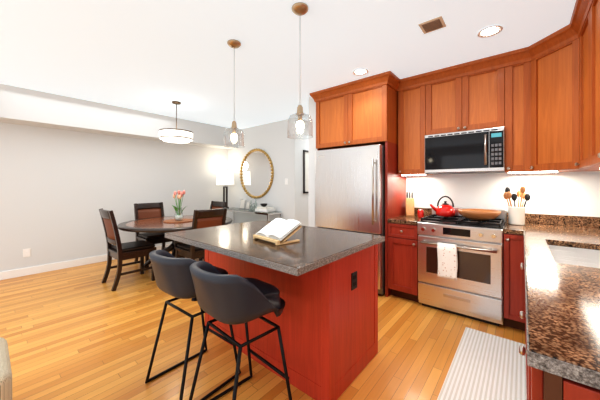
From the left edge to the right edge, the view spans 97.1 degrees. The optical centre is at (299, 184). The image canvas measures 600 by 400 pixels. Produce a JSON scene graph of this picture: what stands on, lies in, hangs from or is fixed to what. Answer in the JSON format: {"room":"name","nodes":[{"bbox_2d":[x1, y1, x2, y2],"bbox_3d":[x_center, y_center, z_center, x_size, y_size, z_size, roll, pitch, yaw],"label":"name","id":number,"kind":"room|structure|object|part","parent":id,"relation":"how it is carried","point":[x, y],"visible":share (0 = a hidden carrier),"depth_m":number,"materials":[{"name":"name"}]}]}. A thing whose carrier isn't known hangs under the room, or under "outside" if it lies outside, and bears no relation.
{"room":"dining room and kitchen","nodes":[
{"label":"dining room and kitchen","id":0,"kind":"room"},
{"bbox_2d":[0,122,227,271],"bbox_3d":[-4.179,0.010,3.748,0.120,2.620,7.570,0,0,40],"label":"wall","id":1,"kind":"structure","parent":0,"point":[59,188],"depth_m":4.34,"materials":[{"name":"grey paint"}]},
{"bbox_2d":[23,248,30,256],"bbox_3d":[-3.991,0.990,3.871,0.008,0.120,0.080,0,0,40],"label":"outlet","id":2,"kind":"object","parent":1,"relation":"attached to","point":[26,252],"visible":1,"depth_m":3.87,"materials":[{"name":"white plastic"}]},
{"bbox_2d":[0,244,169,279],"bbox_3d":[-4.163,1.262,3.657,0.020,0.115,7.450,0,0,40],"label":"baseboard","id":3,"kind":"structure","parent":1,"relation":"attached to","point":[9,274],"depth_m":4.07,"materials":[{"name":"white wood"}]},
{"bbox_2d":[0,251,524,399],"bbox_3d":[-0.716,1.350,2.950,6.610,0.060,10.800,0,0,40],"label":"floor","id":4,"kind":"structure","parent":0,"point":[82,332],"depth_m":2.18,"materials":[{"name":"brown wood"}]},
{"bbox_2d":[0,337,11,399],"bbox_3d":[-1.766,1.110,1.247,0.530,0.420,0.540,0,0,40],"label":"wicker ottoman","id":5,"kind":"object","parent":4,"relation":"on","point":[5,380],"visible":1,"depth_m":1.30,"materials":[{"name":"beige wicker"}]},
{"bbox_2d":[99,208,155,290],"bbox_3d":[-2.352,0.821,3.606,0.471,1.011,0.569,0,0,40],"label":"dining chair","id":6,"kind":"object","parent":4,"relation":"on","point":[118,251],"visible":0.98,"depth_m":3.48,"materials":[{"name":"black wood"}]},
{"bbox_2d":[134,202,173,266],"bbox_3d":[-2.499,0.821,4.551,0.569,1.011,0.471,0,0,40],"label":"dining chair","id":7,"kind":"object","parent":4,"relation":"on","point":[146,210],"visible":0.52,"depth_m":4.55,"materials":[{"name":"black wood"}]},
{"bbox_2d":[117,215,232,267],"bbox_3d":[-1.872,0.939,4.116,1.600,0.762,1.600,0,0,40],"label":"dining table","id":8,"kind":"object","parent":4,"relation":"on","point":[153,225],"visible":0.42,"depth_m":3.74,"materials":[{"name":"brown wood"}]},
{"bbox_2d":[163,219,192,222],"bbox_3d":[-1.870,0.551,4.088,0.430,0.012,0.430,0,0,40],"label":"tray","id":9,"kind":"object","parent":8,"relation":"on","point":[174,221],"visible":0.75,"depth_m":3.98,"materials":[{"name":"brown wood"}]},
{"bbox_2d":[172,190,185,220],"bbox_3d":[-1.881,0.314,4.100,0.282,0.468,0.217,0,0,40],"label":"tulip vase","id":10,"kind":"object","parent":9,"relation":"on","point":[179,216],"visible":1,"depth_m":4.07,"materials":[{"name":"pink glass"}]},
{"bbox_2d":[145,250,240,399],"bbox_3d":[-0.725,0.873,1.790,0.454,0.893,0.504,0,0,40],"label":"bar stool","id":11,"kind":"object","parent":4,"relation":"on","point":[172,275],"visible":0.54,"depth_m":1.59,"materials":[{"name":"grey leather"}]},
{"bbox_2d":[175,208,226,260],"bbox_3d":[-1.365,0.821,3.678,0.569,1.011,0.471,0,0,40],"label":"dining chair","id":12,"kind":"object","parent":4,"relation":"on","point":[208,218],"visible":0.35,"depth_m":3.50,"materials":[{"name":"black wood"}]},
{"bbox_2d":[199,201,226,260],"bbox_3d":[-1.725,0.821,4.945,0.471,1.011,0.569,0,0,40],"label":"dining chair","id":13,"kind":"object","parent":4,"relation":"on","point":[216,204],"visible":0.12,"depth_m":5.14,"materials":[{"name":"black wood"}]},
{"bbox_2d":[189,261,291,399],"bbox_3d":[-0.351,0.873,1.498,0.448,0.893,0.497,0,0,44],"label":"bar stool","id":14,"kind":"object","parent":4,"relation":"on","point":[229,299],"visible":1,"depth_m":1.33,"materials":[{"name":"grey leather"}]},
{"bbox_2d":[227,207,281,223],"bbox_3d":[-1.084,0.925,5.655,1.570,0.790,0.370,0,0,40],"label":"console table","id":15,"kind":"object","parent":4,"relation":"on","point":[235,209],"visible":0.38,"depth_m":5.42,"materials":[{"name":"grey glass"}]},
{"bbox_2d":[216,170,233,207],"bbox_3d":[-1.729,0.099,6.138,0.400,0.860,0.400,0,0,40],"label":"lamp","id":16,"kind":"object","parent":15,"relation":"on","point":[225,177],"visible":0.9,"depth_m":6.00,"materials":[{"name":"white fabric"}]},
{"bbox_2d":[239,199,275,211],"bbox_3d":[-0.979,0.414,5.586,1.080,0.230,0.240,0,0,40],"label":"dishes","id":17,"kind":"object","parent":15,"relation":"on","point":[263,207],"visible":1,"depth_m":5.41,"materials":[{"name":"white ceramic"}]},
{"bbox_2d":[189,244,377,399],"bbox_3d":[-0.186,0.880,2.198,1.377,0.880,0.950,0,0,40],"label":"kitchen island","id":18,"kind":"object","parent":4,"relation":"on","point":[324,281],"depth_m":1.75,"materials":[{"name":"red wood"}]},
{"bbox_2d":[165,220,384,275],"bbox_3d":[-0.231,0.420,2.144,1.450,0.040,1.050,0,0,40],"label":"island countertop","id":19,"kind":"structure","parent":18,"relation":"on","point":[316,247],"depth_m":1.79,"materials":[{"name":"grey stone"}]},
{"bbox_2d":[253,218,301,245],"bbox_3d":[-0.168,0.325,1.929,0.220,0.148,0.310,0,0,-42],"label":"open book","id":20,"kind":"object","parent":19,"relation":"on","point":[278,231],"visible":1,"depth_m":1.87,"materials":[{"name":"white paper"}]},
{"bbox_2d":[315,144,384,295],"bbox_3d":[0.780,0.422,3.626,0.943,1.795,0.792,0,0,40],"label":"refrigerator","id":21,"kind":"object","parent":4,"relation":"on","point":[349,189],"visible":0.54,"depth_m":3.29,"materials":[{"name":"grey metal"}]},
{"bbox_2d":[388,223,419,302],"bbox_3d":[1.368,0.879,3.256,0.337,0.880,0.650,0,0,40],"label":"base cabinet","id":22,"kind":"object","parent":4,"relation":"on","point":[403,281],"depth_m":3.01,"materials":[{"name":"brown wood"}]},
{"bbox_2d":[388,215,428,222],"bbox_3d":[1.365,0.419,3.253,0.337,0.040,0.658,0,0,40],"label":"countertop","id":23,"kind":"structure","parent":22,"relation":"on","point":[400,219],"depth_m":3.07,"materials":[{"name":"brown stone"}]},
{"bbox_2d":[406,192,414,216],"bbox_3d":[1.418,0.246,3.419,0.100,0.306,0.206,0,0,20],"label":"knife block","id":24,"kind":"object","parent":23,"relation":"on","point":[410,206],"visible":1,"depth_m":3.39,"materials":[{"name":"beige wood"}]},
{"bbox_2d":[417,209,423,217],"bbox_3d":[1.471,0.349,3.231,0.070,0.100,0.070,0,0,40],"label":"canister","id":25,"kind":"object","parent":23,"relation":"on","point":[420,213],"visible":0.9,"depth_m":3.21,"materials":[{"name":"red ceramic"}]},
{"bbox_2d":[418,206,505,325],"bbox_3d":[1.750,0.795,2.871,0.738,1.050,0.745,0,0,40],"label":"range","id":26,"kind":"object","parent":4,"relation":"on","point":[460,264],"visible":0.96,"depth_m":2.61,"materials":[{"name":"silver metal"}]},
{"bbox_2d":[430,196,455,216],"bbox_3d":[1.681,0.245,3.119,0.264,0.238,0.210,0,0,40],"label":"kettle","id":27,"kind":"object","parent":26,"relation":"on","point":[444,209],"visible":1,"depth_m":3.05,"materials":[{"name":"red metal"}]},
{"bbox_2d":[458,209,500,220],"bbox_3d":[1.872,0.314,2.776,0.380,0.100,0.380,0,0,40],"label":"wooden bowl","id":28,"kind":"object","parent":26,"relation":"on","point":[480,214],"visible":1,"depth_m":2.67,"materials":[{"name":"brown wood"}]},
{"bbox_2d":[437,327,526,399],"bbox_3d":[1.181,1.314,1.692,0.435,0.010,1.610,0,0,40],"label":"runner rug","id":29,"kind":"object","parent":4,"relation":"on","point":[485,366],"visible":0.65,"depth_m":1.87,"materials":[{"name":"white fabric"}]},
{"bbox_2d":[520,235,599,355],"bbox_3d":[2.074,0.879,1.962,0.662,0.880,0.468,0,0,40],"label":"base cabinet","id":30,"kind":"object","parent":4,"relation":"on","point":[586,256],"depth_m":1.87,"materials":[{"name":"brown wood"}]},
{"bbox_2d":[524,311,599,399],"bbox_3d":[0.983,0.879,0.645,0.640,0.880,0.555,0,0,40],"label":"base cabinet","id":31,"kind":"object","parent":4,"relation":"on","point":[542,383],"depth_m":0.62,"materials":[{"name":"brown wood"}]},
{"bbox_2d":[504,223,599,382],"bbox_3d":[1.663,0.457,1.573,0.791,0.115,2.850,0,0,40],"label":"countertop","id":32,"kind":"structure","parent":31,"relation":"on","point":[562,300],"depth_m":0.91,"materials":[{"name":"brown stone"}]},
{"bbox_2d":[503,186,529,224],"bbox_3d":[2.196,0.203,2.687,0.212,0.392,0.187,0,0,40],"label":"utensil crock","id":33,"kind":"object","parent":32,"relation":"on","point":[516,215],"visible":1,"depth_m":2.64,"materials":[{"name":"white ceramic"}]},
{"bbox_2d":[228,118,298,224],"bbox_3d":[-0.916,0.010,5.839,2.190,2.620,0.171,0,0,40],"label":"wall","id":34,"kind":"structure","parent":0,"point":[276,145],"depth_m":5.60,"materials":[{"name":"grey paint"}]},
{"bbox_3d":[-0.974,-0.250,5.809,1.100,1.102,0.050,0,0,40],"label":"round mirror","id":35,"kind":"part","parent":34,"relation":"part of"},
{"bbox_2d":[0,0,575,129],"bbox_3d":[-0.716,-1.340,2.950,6.610,0.080,10.800,0,0,40],"label":"ceiling","id":36,"kind":"structure","parent":0,"point":[282,61],"depth_m":2.47,"materials":[{"name":"grey paint"}]},
{"bbox_2d":[0,84,237,149],"bbox_3d":[-4.010,-1.085,3.528,0.420,0.430,7.450,0,0,40],"label":"soffit","id":37,"kind":"structure","parent":36,"relation":"attached to","point":[24,106],"depth_m":4.15,"materials":[{"name":"grey paint"}]},
{"bbox_2d":[159,101,192,142],"bbox_3d":[-1.940,-0.992,4.160,0.490,0.614,0.490,0,0,40],"label":"drum pendant light","id":38,"kind":"object","parent":36,"relation":"hanging from","point":[172,135],"visible":1,"depth_m":4.00,"materials":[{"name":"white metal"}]},
{"bbox_2d":[224,39,244,147],"bbox_3d":[-0.603,-0.825,2.425,0.192,0.949,0.192,0,0,40],"label":"pendant light","id":39,"kind":"object","parent":36,"relation":"hanging from","point":[233,43],"visible":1,"depth_m":2.40,"materials":[{"name":"clear glass"}]},
{"bbox_2d":[287,2,312,138],"bbox_3d":[0.000,-0.825,1.945,0.192,0.949,0.192,0,0,40],"label":"pendant light","id":40,"kind":"object","parent":36,"relation":"hanging from","point":[299,8],"visible":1,"depth_m":1.93,"materials":[{"name":"clear glass"}]},
{"bbox_2d":[353,69,367,74],"bbox_3d":[0.693,-1.294,3.035,0.176,0.012,0.176,0,0,40],"label":"recessed light","id":41,"kind":"object","parent":36,"relation":"in","point":[360,72],"visible":0.96,"depth_m":3.04,"materials":[{"name":"white"}]},
{"bbox_2d":[418,16,445,33],"bbox_3d":[1.075,-1.293,2.152,0.170,0.012,0.170,0,0,40],"label":"ceiling vent","id":42,"kind":"object","parent":36,"relation":"in","point":[434,24],"visible":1,"depth_m":2.14,"materials":[{"name":"beige metal"}]},
{"bbox_2d":[477,25,502,37],"bbox_3d":[1.600,-1.294,2.234,0.176,0.012,0.176,0,0,40],"label":"recessed light","id":43,"kind":"object","parent":36,"relation":"in","point":[489,31],"visible":0.96,"depth_m":2.24,"materials":[{"name":"white"}]},
{"bbox_2d":[299,120,308,225],"bbox_3d":[0.906,0.010,6.400,0.120,2.620,3.030,0,0,40],"label":"wall","id":44,"kind":"structure","parent":0,"point":[303,198],"depth_m":5.29,"materials":[{"name":"grey paint"}]},
{"bbox_2d":[303,150,308,193],"bbox_3d":[0.200,-0.265,5.446,0.025,0.870,0.400,0,0,40],"label":"framed picture","id":45,"kind":"object","parent":44,"relation":"attached to","point":[305,171],"visible":0.38,"depth_m":5.34,"materials":[{"name":"white"}]},
{"bbox_2d":[309,96,316,226],"bbox_3d":[1.449,0.010,5.363,0.165,2.620,3.920,0,0,40],"label":"wall","id":46,"kind":"structure","parent":0,"point":[312,114],"depth_m":3.87,"materials":[{"name":"grey paint"}]},
{"bbox_2d":[313,88,352,150],"bbox_3d":[0.660,-0.872,3.836,0.580,0.715,0.670,0,0,40],"label":"upper cabinet","id":47,"kind":"object","parent":46,"relation":"attached to","point":[334,110],"depth_m":3.57,"materials":[{"name":"brown wood"}]},
{"bbox_2d":[406,171,599,221],"bbox_3d":[1.852,0.010,3.354,3.035,2.620,0.120,0,0,40],"label":"wall","id":48,"kind":"structure","parent":0,"point":[579,194],"depth_m":2.89,"materials":[{"name":"grey paint"}]},
{"bbox_2d":[353,80,396,151],"bbox_3d":[1.009,-0.872,3.544,0.579,0.715,0.670,0,0,40],"label":"upper cabinet","id":49,"kind":"object","parent":48,"relation":"attached to","point":[375,104],"depth_m":3.24,"materials":[{"name":"brown wood"}]},
{"bbox_2d":[397,76,432,175],"bbox_3d":[1.494,-0.679,3.345,0.387,1.100,0.350,0,0,40],"label":"upper cabinet","id":50,"kind":"object","parent":48,"relation":"attached to","point":[415,100],"depth_m":3.23,"materials":[{"name":"brown wood"}]},
{"bbox_2d":[433,68,468,133],"bbox_3d":[1.760,-0.907,3.122,0.432,0.645,0.350,0,0,40],"label":"upper cabinet","id":51,"kind":"object","parent":48,"relation":"attached to","point":[451,90],"depth_m":2.96,"materials":[{"name":"brown wood"}]},
{"bbox_2d":[425,127,504,173],"bbox_3d":[1.844,-0.357,2.983,0.738,0.445,0.452,0,0,40],"label":"over-the-range microwave","id":52,"kind":"object","parent":51,"relation":"attached to","point":[473,151],"visible":1,"depth_m":2.82,"materials":[{"name":"grey"}]},
{"bbox_2d":[469,64,492,129],"bbox_3d":[1.996,-0.907,2.924,0.432,0.645,0.350,0,0,40],"label":"upper cabinet","id":53,"kind":"object","parent":48,"relation":"attached to","point":[480,79],"depth_m":2.79,"materials":[{"name":"brown wood"}]},
{"bbox_2d":[414,207,599,226],"bbox_3d":[2.151,0.349,3.010,1.852,0.100,0.020,0,0,40],"label":"backsplash","id":54,"kind":"structure","parent":48,"relation":"attached to","point":[564,220],"depth_m":2.62,"materials":[{"name":"brown stone"}]},
{"bbox_2d":[493,56,536,172],"bbox_3d":[2.221,-0.679,2.712,0.309,1.100,0.386,0,0,40],"label":"upper cabinet","id":55,"kind":"object","parent":48,"relation":"attached to","point":[506,73],"depth_m":2.63,"materials":[{"name":"brown wood"}]},
{"bbox_2d":[521,28,599,172],"bbox_3d":[2.410,-0.679,2.355,0.650,1.100,0.690,0,0,40],"label":"upper cabinet","id":56,"kind":"object","parent":48,"relation":"attached to","point":[539,101],"depth_m":2.38,"materials":[{"name":"brown wood"}]},
{"bbox_2d":[556,24,572,31],"bbox_3d":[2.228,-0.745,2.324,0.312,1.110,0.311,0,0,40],"label":"crown molding","id":57,"kind":"structure","parent":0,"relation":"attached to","point":[570,25],"depth_m":2.18,"materials":[{"name":"brown wood"}]},
{"bbox_2d":[573,0,592,171],"bbox_3d":[2.194,-0.679,1.860,0.345,1.100,0.555,0,0,40],"label":"upper cabinet","id":58,"kind":"object","parent":0,"relation":"attached to","point":[581,21],"depth_m":2.07,"materials":[{"name":"brown wood"}]},
{"bbox_2d":[589,0,599,167],"bbox_3d":[1.924,-0.679,1.512,0.310,1.100,0.574,0,0,40],"label":"upper cabinet","id":59,"kind":"object","parent":0,"relation":"attached to","point":[592,3],"depth_m":1.73,"materials":[{"name":"brown wood"}]},
{"bbox_2d":[597,0,599,163],"bbox_3d":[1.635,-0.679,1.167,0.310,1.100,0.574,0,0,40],"label":"upper cabinet","id":60,"kind":"object","parent":0,"relation":"attached to","point":[598,1],"depth_m":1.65,"materials":[{"name":"brown wood"}]}
]}

